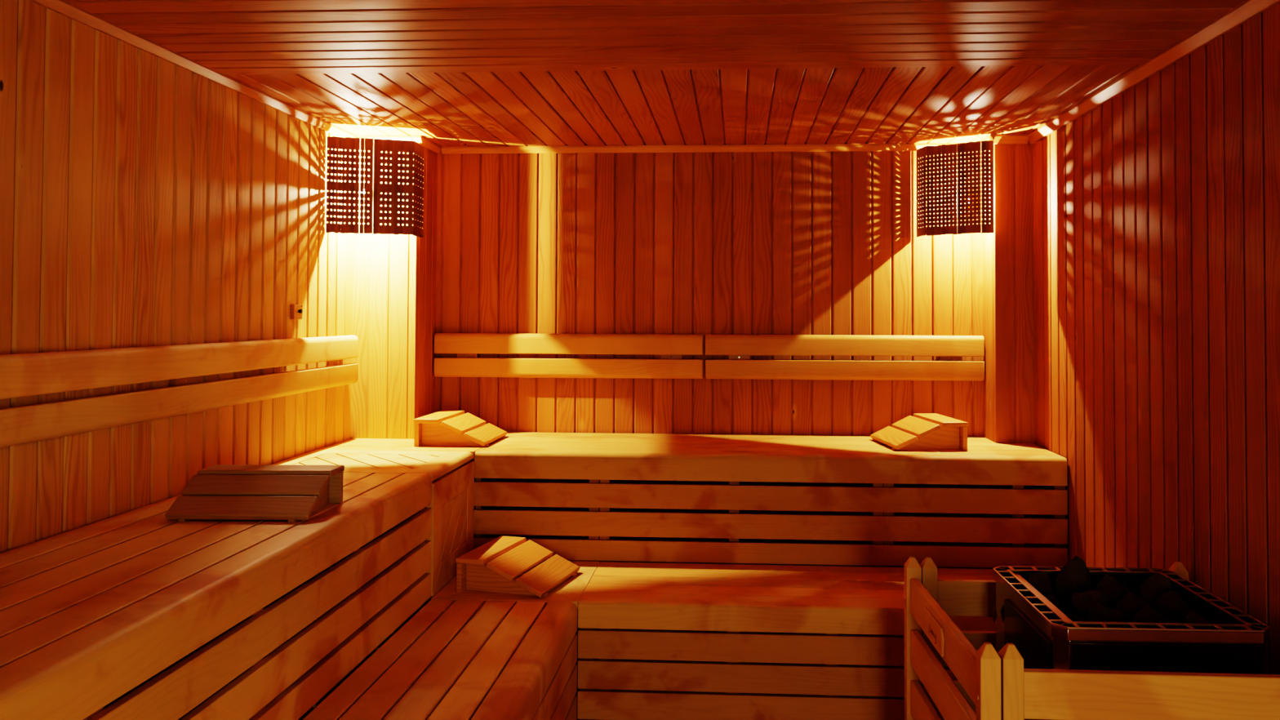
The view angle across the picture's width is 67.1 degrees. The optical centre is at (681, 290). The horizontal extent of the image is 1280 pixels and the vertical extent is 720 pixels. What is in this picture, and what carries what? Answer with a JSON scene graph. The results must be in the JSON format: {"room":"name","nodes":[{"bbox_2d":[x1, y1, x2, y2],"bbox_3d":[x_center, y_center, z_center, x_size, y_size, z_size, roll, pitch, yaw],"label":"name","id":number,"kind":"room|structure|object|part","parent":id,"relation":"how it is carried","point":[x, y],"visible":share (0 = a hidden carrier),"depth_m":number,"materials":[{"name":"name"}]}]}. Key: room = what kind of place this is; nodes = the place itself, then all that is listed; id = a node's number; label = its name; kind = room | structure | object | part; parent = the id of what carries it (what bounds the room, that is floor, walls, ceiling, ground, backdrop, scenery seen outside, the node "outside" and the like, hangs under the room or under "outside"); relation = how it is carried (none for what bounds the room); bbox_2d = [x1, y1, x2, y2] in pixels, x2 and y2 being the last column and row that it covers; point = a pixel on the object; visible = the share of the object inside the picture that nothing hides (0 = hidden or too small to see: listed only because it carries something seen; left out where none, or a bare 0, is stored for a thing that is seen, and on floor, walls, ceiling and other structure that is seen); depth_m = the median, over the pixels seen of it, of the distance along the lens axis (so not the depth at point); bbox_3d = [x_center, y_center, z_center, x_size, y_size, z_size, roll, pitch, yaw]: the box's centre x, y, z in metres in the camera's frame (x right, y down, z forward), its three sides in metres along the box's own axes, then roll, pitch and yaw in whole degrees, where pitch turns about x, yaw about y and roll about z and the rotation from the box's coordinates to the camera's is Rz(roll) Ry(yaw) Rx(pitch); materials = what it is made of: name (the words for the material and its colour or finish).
{"room":"spa","nodes":[
{"label":"spa","id":0,"kind":"room"},
{"bbox_2d":[0,0,373,719],"bbox_3d":[-1.653,0.371,1.939,0.012,2.265,5.496,0,-1,3],"label":"wall","id":1,"kind":"structure","parent":0,"point":[147,200],"depth_m":2.85,"materials":[{"name":"brown wood"}]},
{"bbox_2d":[0,334,358,448],"bbox_3d":[-1.630,0.248,1.777,0.052,0.218,5.130,0,-1,3],"label":"backrest","id":2,"kind":"object","parent":1,"relation":"attached to","point":[21,375],"visible":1,"depth_m":2.81,"materials":[{"name":"brown wood"}]},
{"bbox_3d":[-1.619,0.191,1.778,0.030,0.102,5.130,0,-1,3],"label":"rail","id":3,"kind":"part","parent":2,"relation":"part of","materials":[{"name":"brown wood"}]},
{"bbox_2d":[29,0,357,137],"bbox_3d":[-1.639,-0.749,1.816,0.026,0.032,5.200,0,-1,3],"label":"trim","id":4,"kind":"structure","parent":1,"relation":"attached to","point":[64,8],"depth_m":3.01,"materials":[{"name":"brown wood"}]},
{"bbox_2d":[290,303,302,319],"bbox_3d":[-1.522,0.083,3.820,0.028,0.060,0.072,0,-1,3],"label":"wall thermostat","id":5,"kind":"object","parent":1,"relation":"attached to","point":[296,310],"visible":1,"depth_m":3.80,"materials":[{"name":"brown wood"}]},
{"bbox_2d":[351,143,437,438],"bbox_3d":[-1.348,-0.013,4.535,0.293,1.374,0.296,0,-1,3],"label":"wall","id":6,"kind":"structure","parent":0,"point":[393,322],"depth_m":4.39,"materials":[{"name":"brown wood"}]},
{"bbox_2d":[325,136,424,238],"bbox_3d":[-1.341,-0.450,4.247,0.334,0.416,0.300,0,-1,3],"label":"lamp","id":7,"kind":"object","parent":6,"relation":"attached to","point":[415,188],"visible":1,"depth_m":4.18,"materials":[{"name":"brown wood"}]},
{"bbox_2d":[357,135,422,143],"bbox_3d":[-1.342,-0.689,4.390,0.319,0.030,0.026,0,-1,3],"label":"trim","id":8,"kind":"structure","parent":6,"relation":"attached to","point":[419,139],"depth_m":4.38,"materials":[{"name":"brown wood"}]},
{"bbox_2d":[417,137,441,153],"bbox_3d":[-1.186,-0.685,4.542,0.026,0.030,0.296,0,-1,3],"label":"trim","id":9,"kind":"structure","parent":6,"relation":"attached to","point":[426,143],"depth_m":4.54,"materials":[{"name":"brown wood"}]},
{"bbox_2d":[265,617,948,719],"bbox_3d":[-0.158,1.515,1.124,3.672,0.050,7.296,0,-1,3],"label":"floor","id":10,"kind":"structure","parent":0,"point":[338,684],"depth_m":4.05,"materials":[{"name":"brown wood"}]},
{"bbox_2d":[0,449,474,719],"bbox_3d":[-1.328,1.051,1.576,0.664,0.889,4.821,0,-1,3],"label":"bench","id":11,"kind":"object","parent":10,"relation":"on","point":[89,614],"visible":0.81,"depth_m":2.25,"materials":[{"name":"brown wood"}]},
{"bbox_3d":[-1.394,0.614,1.319,0.553,0.028,4.280,0,-1,3],"label":"seat","id":12,"kind":"part","parent":11,"relation":"part of","materials":[{"name":"brown wood"}]},
{"bbox_2d":[164,464,344,522],"bbox_3d":[-1.215,0.578,2.768,0.392,0.112,0.281,0,-1,0],"label":"headrest cover","id":13,"kind":"object","parent":11,"relation":"on","point":[291,493],"visible":1,"depth_m":2.72,"materials":[{"name":"brown wood"}]},
{"bbox_3d":[-1.026,0.882,1.292,0.022,0.316,4.280,0,-1,3],"label":"panel","id":14,"kind":"part","parent":11,"relation":"part of","materials":[{"name":"brown wood"}]},
{"bbox_3d":[-1.204,0.671,3.723,0.660,0.028,0.539,0,-1,3],"label":"corner seat","id":15,"kind":"part","parent":11,"relation":"part of","materials":[{"name":"brown wood"}]},
{"bbox_3d":[-0.885,0.896,3.701,0.028,0.401,0.534,0,-1,3],"label":"corner panel","id":16,"kind":"part","parent":11,"relation":"part of","materials":[{"name":"brown wood"}]},
{"bbox_2d":[302,560,599,719],"bbox_3d":[-0.737,1.272,1.536,0.525,0.449,4.821,0,-1,3],"label":"bench","id":17,"kind":"object","parent":10,"relation":"on","point":[465,655],"visible":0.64,"depth_m":2.85,"materials":[{"name":"brown wood"}]},
{"bbox_3d":[-0.806,1.055,1.268,0.410,0.028,4.266,0,-1,3],"label":"seat","id":18,"kind":"part","parent":17,"relation":"part of","materials":[{"name":"brown wood"}]},
{"bbox_3d":[-0.612,1.111,3.672,0.525,0.028,0.552,0,-1,3],"label":"corner seat","id":19,"kind":"part","parent":17,"relation":"part of","materials":[{"name":"brown wood"}]},
{"bbox_2d":[455,535,580,597],"bbox_3d":[-0.610,1.035,3.629,0.340,0.122,0.372,0,-1,15],"label":"headrest cover","id":20,"kind":"object","parent":17,"relation":"on","point":[496,566],"visible":1,"depth_m":3.52,"materials":[{"name":"brown wood"}]},
{"bbox_3d":[-0.502,1.321,1.244,0.022,0.339,4.266,0,-1,3],"label":"panel","id":21,"kind":"part","parent":17,"relation":"part of","materials":[{"name":"brown wood"}]},
{"bbox_2d":[319,431,1067,666],"bbox_3d":[0.026,1.117,4.240,3.057,0.889,0.654,0,-1,3],"label":"bench","id":22,"kind":"object","parent":10,"relation":"on","point":[598,458],"visible":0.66,"depth_m":3.91,"materials":[{"name":"brown wood"}]},
{"bbox_2d":[413,410,507,446],"bbox_3d":[-0.977,0.611,4.286,0.313,0.118,0.372,0,-1,4],"label":"headrest cover","id":23,"kind":"object","parent":22,"relation":"on","point":[442,428],"visible":1,"depth_m":4.14,"materials":[{"name":"brown wood"}]},
{"bbox_3d":[0.027,0.687,4.250,3.057,0.028,0.653,0,-1,3],"label":"seat","id":24,"kind":"part","parent":22,"relation":"part of","materials":[{"name":"brown wood"}]},
{"bbox_3d":[0.338,0.948,3.909,2.396,0.314,0.022,0,-1,3],"label":"panel","id":25,"kind":"part","parent":22,"relation":"part of","materials":[{"name":"brown wood"}]},
{"bbox_2d":[870,413,968,450],"bbox_3d":[1.031,0.617,4.225,0.313,0.118,0.372,0,-1,-6],"label":"headrest cover","id":26,"kind":"object","parent":22,"relation":"on","point":[921,431],"visible":1,"depth_m":4.08,"materials":[{"name":"brown wood"}]},
{"bbox_2d":[577,561,995,719],"bbox_3d":[0.583,1.324,3.594,1.869,0.449,0.549,0,-1,3],"label":"bench","id":27,"kind":"object","parent":10,"relation":"on","point":[831,601],"visible":0.59,"depth_m":3.35,"materials":[{"name":"brown wood"}]},
{"bbox_3d":[0.567,1.368,3.329,1.869,0.349,0.022,0,-1,3],"label":"panel","id":28,"kind":"part","parent":27,"relation":"part of","materials":[{"name":"brown wood"}]},
{"bbox_3d":[0.587,1.115,3.661,1.869,0.028,0.424,0,-1,3],"label":"seat","id":29,"kind":"part","parent":27,"relation":"part of","materials":[{"name":"brown wood"}]},
{"bbox_2d":[904,556,1279,719],"bbox_3d":[1.035,1.150,2.438,0.808,0.747,0.784,0,-1,3],"label":"guard","id":30,"kind":"object","parent":10,"relation":"on","point":[990,685],"visible":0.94,"depth_m":2.08,"materials":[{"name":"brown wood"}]},
{"bbox_3d":[0.678,1.158,2.829,0.044,0.747,0.044,0,-1,3],"label":"post","id":31,"kind":"part","parent":30,"relation":"part of","materials":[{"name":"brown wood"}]},
{"bbox_3d":[0.671,1.175,2.458,0.024,0.100,0.696,0,-1,1],"label":"rail","id":32,"kind":"part","parent":30,"relation":"part of","materials":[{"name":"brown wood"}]},
{"bbox_3d":[0.724,1.158,2.826,0.044,0.747,0.044,0,-1,3],"label":"post","id":33,"kind":"part","parent":30,"relation":"part of","materials":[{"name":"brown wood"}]},
{"bbox_3d":[0.671,1.030,2.462,0.052,0.100,0.696,0,-1,3],"label":"rail","id":34,"kind":"part","parent":30,"relation":"part of","materials":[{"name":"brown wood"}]},
{"bbox_3d":[0.672,0.883,2.465,0.024,0.102,0.696,0,-1,1],"label":"rail","id":35,"kind":"part","parent":30,"relation":"part of","materials":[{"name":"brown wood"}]},
{"bbox_3d":[1.082,1.195,2.805,0.672,0.100,0.022,0,-1,3],"label":"rail","id":36,"kind":"part","parent":30,"relation":"part of","materials":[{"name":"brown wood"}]},
{"bbox_3d":[1.083,1.050,2.808,0.672,0.100,0.022,0,-1,3],"label":"rail","id":37,"kind":"part","parent":30,"relation":"part of","materials":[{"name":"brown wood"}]},
{"bbox_3d":[1.083,0.902,2.812,0.672,0.102,0.022,0,-1,3],"label":"rail","id":38,"kind":"part","parent":30,"relation":"part of","materials":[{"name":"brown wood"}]},
{"bbox_3d":[0.665,1.140,2.089,0.044,0.747,0.044,0,-1,3],"label":"post","id":39,"kind":"part","parent":30,"relation":"part of","materials":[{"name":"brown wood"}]},
{"bbox_3d":[0.713,1.140,2.086,0.044,0.747,0.044,0,-1,3],"label":"post","id":40,"kind":"part","parent":30,"relation":"part of","materials":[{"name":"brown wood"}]},
{"bbox_3d":[1.055,0.875,2.072,0.638,0.102,0.024,0,-1,3],"label":"rail","id":41,"kind":"part","parent":30,"relation":"part of","materials":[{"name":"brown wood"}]},
{"bbox_3d":[1.438,1.159,2.785,0.040,0.747,0.040,0,-1,3],"label":"post","id":42,"kind":"part","parent":30,"relation":"part of","materials":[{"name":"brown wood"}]},
{"bbox_2d":[991,555,1270,719],"bbox_3d":[1.098,1.115,2.430,0.499,0.816,0.534,0,-1,2],"label":"heater","id":43,"kind":"object","parent":10,"relation":"on","point":[1233,641],"depth_m":2.33,"materials":[{"name":"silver metal"}]},
{"bbox_3d":[0.859,0.887,2.649,0.002,0.048,0.048,0,-1,2],"label":"warning plate","id":44,"kind":"part","parent":43,"relation":"part of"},
{"bbox_3d":[0.856,1.089,2.392,0.008,0.544,0.350,0,-1,2],"label":"panel","id":45,"kind":"part","parent":43,"relation":"part of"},
{"bbox_3d":[0.965,0.810,2.596,0.063,0.103,0.076,0,-1,3],"label":"heater stone","id":46,"kind":"part","parent":43,"relation":"part of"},
{"bbox_3d":[0.947,0.822,2.488,0.075,0.073,0.075,0,-1,21],"label":"heater stone","id":47,"kind":"part","parent":43,"relation":"part of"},
{"bbox_3d":[0.963,0.824,2.368,0.079,0.065,0.064,-1,-2,34],"label":"heater stone","id":48,"kind":"part","parent":43,"relation":"part of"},
{"bbox_3d":[1.056,0.786,2.599,0.083,0.150,0.072,-1,-2,43],"label":"heater stone","id":49,"kind":"part","parent":43,"relation":"part of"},
{"bbox_3d":[0.958,0.815,2.273,0.075,0.077,0.062,-1,-2,31],"label":"heater stone","id":50,"kind":"part","parent":43,"relation":"part of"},
{"bbox_3d":[1.053,0.812,2.473,0.092,0.094,0.103,0,-1,3],"label":"heater stone","id":51,"kind":"part","parent":43,"relation":"part of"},
{"bbox_3d":[1.045,0.812,2.365,0.083,0.087,0.092,0,-1,3],"label":"heater stone","id":52,"kind":"part","parent":43,"relation":"part of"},
{"bbox_3d":[1.159,0.813,2.586,0.096,0.097,0.082,0,-1,3],"label":"heater stone","id":53,"kind":"part","parent":43,"relation":"part of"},
{"bbox_2d":[1006,571,1251,631],"bbox_3d":[1.102,0.899,2.437,0.422,0.249,0.462,0,-1,2],"label":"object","id":54,"kind":"object","parent":43,"relation":"on","point":[1217,615],"depth_m":2.43,"materials":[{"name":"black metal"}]},
{"bbox_2d":[992,565,1270,632],"bbox_3d":[1.102,0.771,2.440,0.492,0.004,0.532,0,-1,2],"label":"grille","id":55,"kind":"object","parent":43,"relation":"attached to","point":[1242,622],"depth_m":2.35,"materials":[{"name":"black metal"}]},
{"bbox_3d":[1.161,0.820,2.471,0.095,0.078,0.086,-1,-2,34],"label":"heater stone","id":56,"kind":"part","parent":43,"relation":"part of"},
{"bbox_3d":[1.155,0.817,2.356,0.100,0.078,0.087,0,-1,3],"label":"heater stone","id":57,"kind":"part","parent":43,"relation":"part of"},
{"bbox_3d":[1.266,0.806,2.572,0.068,0.111,0.091,1,-2,-32],"label":"heater stone","id":58,"kind":"part","parent":43,"relation":"part of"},
{"bbox_3d":[1.090,1.077,2.169,0.422,0.560,0.009,0,-1,2],"label":"panel","id":59,"kind":"part","parent":43,"relation":"part of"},
{"bbox_3d":[1.265,0.814,2.462,0.062,0.089,0.089,1,-2,-28],"label":"heater stone","id":60,"kind":"part","parent":43,"relation":"part of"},
{"bbox_3d":[1.262,0.820,2.340,0.086,0.073,0.080,1,-2,-39],"label":"heater stone","id":61,"kind":"part","parent":43,"relation":"part of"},
{"bbox_2d":[62,0,1247,146],"bbox_3d":[-0.110,-0.760,1.876,3.072,0.014,5.496,0,-1,3],"label":"ceiling","id":62,"kind":"structure","parent":0,"point":[225,37],"depth_m":3.05,"materials":[{"name":"brown wood"}]},
{"bbox_2d":[373,151,1010,619],"bbox_3d":[0.046,0.439,4.596,3.072,2.265,0.009,0,-1,3],"label":"wall","id":63,"kind":"structure","parent":0,"point":[734,242],"depth_m":4.60,"materials":[{"name":"brown wood"}]},
{"bbox_2d":[433,333,702,378],"bbox_3d":[-0.544,0.311,4.603,1.289,0.211,0.052,0,-1,3],"label":"backrest","id":64,"kind":"object","parent":63,"relation":"attached to","point":[670,347],"visible":1,"depth_m":4.58,"materials":[{"name":"brown wood"}]},
{"bbox_3d":[-0.545,0.370,4.591,1.289,0.093,0.030,0,-1,3],"label":"rail","id":65,"kind":"part","parent":64,"relation":"part of","materials":[{"name":"brown wood"}]},
{"bbox_3d":[-0.545,0.254,4.594,1.289,0.097,0.030,0,-1,3],"label":"rail","id":66,"kind":"part","parent":64,"relation":"part of","materials":[{"name":"brown wood"}]},
{"bbox_2d":[440,142,960,154],"bbox_3d":[0.111,-0.678,4.601,2.558,0.032,0.026,0,-1,3],"label":"trim","id":67,"kind":"structure","parent":63,"relation":"attached to","point":[831,147],"depth_m":4.60,"materials":[{"name":"brown wood"}]},
{"bbox_2d":[705,334,984,381],"bbox_3d":[0.757,0.314,4.527,1.295,0.211,0.052,0,-1,3],"label":"backrest","id":68,"kind":"object","parent":63,"relation":"attached to","point":[950,350],"visible":1,"depth_m":4.50,"materials":[{"name":"brown wood"}]},
{"bbox_3d":[0.757,0.372,4.515,1.295,0.093,0.030,0,-1,3],"label":"rail","id":69,"kind":"part","parent":68,"relation":"part of","materials":[{"name":"brown wood"}]},
{"bbox_3d":[0.757,0.257,4.518,1.295,0.097,0.030,0,-1,3],"label":"rail","id":70,"kind":"part","parent":68,"relation":"part of","materials":[{"name":"brown wood"}]},
{"bbox_2d":[916,140,993,237],"bbox_3d":[1.247,-0.461,4.420,0.298,0.415,0.242,0,-1,3],"label":"lamp","id":71,"kind":"object","parent":63,"relation":"attached to","point":[987,228],"visible":1,"depth_m":4.37,"materials":[{"name":"brown wood"}]},
{"bbox_2d":[982,141,1034,443],"bbox_3d":[1.490,-0.007,4.410,0.169,1.374,0.217,0,-1,3],"label":"wall","id":72,"kind":"structure","parent":0,"point":[1008,302],"depth_m":4.30,"materials":[{"name":"brown wood"}]},
{"bbox_2d":[988,133,1028,144],"bbox_3d":[1.460,-0.676,4.303,0.169,0.040,0.030,0,-1,3],"label":"trim","id":73,"kind":"structure","parent":72,"relation":"attached to","point":[998,139],"depth_m":4.30,"materials":[{"name":"brown wood"}]},
{"bbox_2d":[1023,2,1279,674],"bbox_3d":[1.426,0.377,1.760,0.012,2.265,5.496,0,-1,3],"label":"wall","id":74,"kind":"structure","parent":0,"point":[1157,207],"depth_m":2.92,"materials":[{"name":"brown wood"}]},
{"bbox_2d":[1028,0,1279,143],"bbox_3d":[1.403,-0.738,1.679,0.030,0.040,5.279,0,-1,3],"label":"trim","id":75,"kind":"structure","parent":74,"relation":"attached to","point":[1239,15],"depth_m":2.96,"materials":[{"name":"brown wood"}]}
]}

